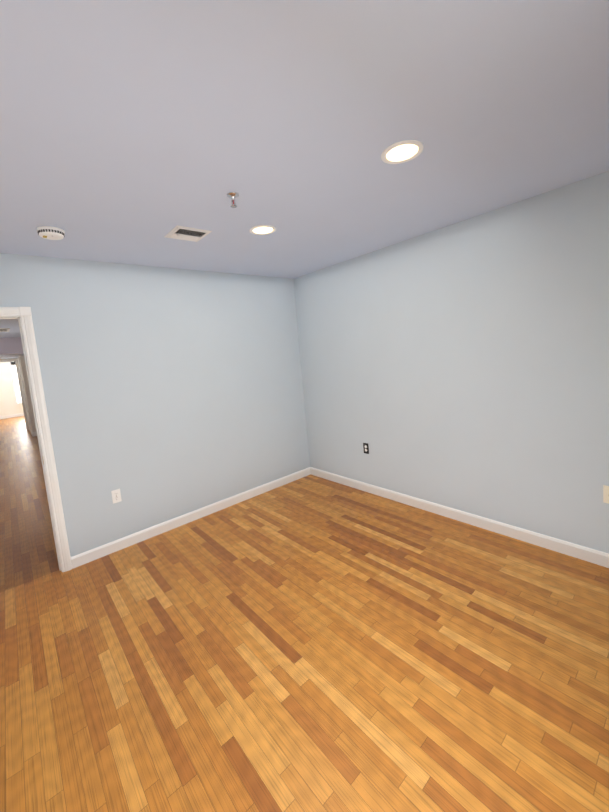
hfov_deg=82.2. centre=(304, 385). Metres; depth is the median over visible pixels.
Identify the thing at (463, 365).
wall
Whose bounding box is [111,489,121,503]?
outlet
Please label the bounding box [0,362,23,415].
wall
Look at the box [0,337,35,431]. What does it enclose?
wall
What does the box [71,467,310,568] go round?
baseboard
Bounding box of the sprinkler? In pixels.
[227,192,238,207]
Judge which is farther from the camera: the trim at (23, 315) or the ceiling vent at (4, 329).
the ceiling vent at (4, 329)
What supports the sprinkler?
attached to the ceiling at (134, 132)
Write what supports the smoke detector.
attached to the ceiling at (134, 132)
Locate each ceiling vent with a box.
[0,328,9,331]
[164,225,211,241]
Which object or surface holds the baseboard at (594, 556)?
attached to the wall at (463, 365)
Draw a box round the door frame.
[17,358,30,431]
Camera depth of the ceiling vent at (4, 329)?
6.59 m
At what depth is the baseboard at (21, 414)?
13.86 m
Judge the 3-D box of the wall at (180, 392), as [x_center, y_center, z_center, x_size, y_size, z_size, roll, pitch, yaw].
[-1.947,0.239,2.874,5.240,2.500,0.120,-10,7,-40]
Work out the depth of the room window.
13.91 m
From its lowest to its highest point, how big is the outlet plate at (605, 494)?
0.118 m
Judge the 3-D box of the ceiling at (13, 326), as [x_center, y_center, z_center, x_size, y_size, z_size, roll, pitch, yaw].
[-6.266,-0.769,5.600,3.520,0.475,9.680,-10,7,-40]
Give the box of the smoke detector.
[36,226,64,239]
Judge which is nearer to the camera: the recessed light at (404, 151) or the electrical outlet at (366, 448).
the recessed light at (404, 151)
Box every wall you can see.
[0,253,307,562]
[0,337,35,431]
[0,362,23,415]
[292,171,608,552]
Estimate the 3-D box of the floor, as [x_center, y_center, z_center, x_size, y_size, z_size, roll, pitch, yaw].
[-5.726,1.460,6.998,5.920,0.060,18.740,-10,7,-40]
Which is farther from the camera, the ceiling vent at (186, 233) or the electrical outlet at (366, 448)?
the electrical outlet at (366, 448)
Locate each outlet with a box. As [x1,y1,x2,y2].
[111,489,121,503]
[363,443,368,453]
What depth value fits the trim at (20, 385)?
10.22 m
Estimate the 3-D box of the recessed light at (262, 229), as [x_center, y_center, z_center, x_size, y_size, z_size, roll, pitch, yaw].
[-0.303,-1.131,2.541,0.196,0.007,0.196,-10,7,-40]
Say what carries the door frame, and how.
attached to the wall at (12, 345)
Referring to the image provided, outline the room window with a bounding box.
[8,361,21,404]
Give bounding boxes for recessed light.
[249,225,275,234]
[381,140,423,163]
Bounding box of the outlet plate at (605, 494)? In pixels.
[603,485,608,503]
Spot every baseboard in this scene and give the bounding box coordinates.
[0,413,23,418]
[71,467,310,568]
[311,467,608,567]
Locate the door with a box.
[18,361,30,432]
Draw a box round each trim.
[0,307,71,571]
[0,359,28,429]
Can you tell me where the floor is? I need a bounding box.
[0,416,608,811]
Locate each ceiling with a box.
[0,0,608,278]
[0,319,23,358]
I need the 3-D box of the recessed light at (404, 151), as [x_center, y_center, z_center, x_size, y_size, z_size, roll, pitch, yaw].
[0.467,-1.113,1.670,0.196,0.007,0.196,-10,7,-40]

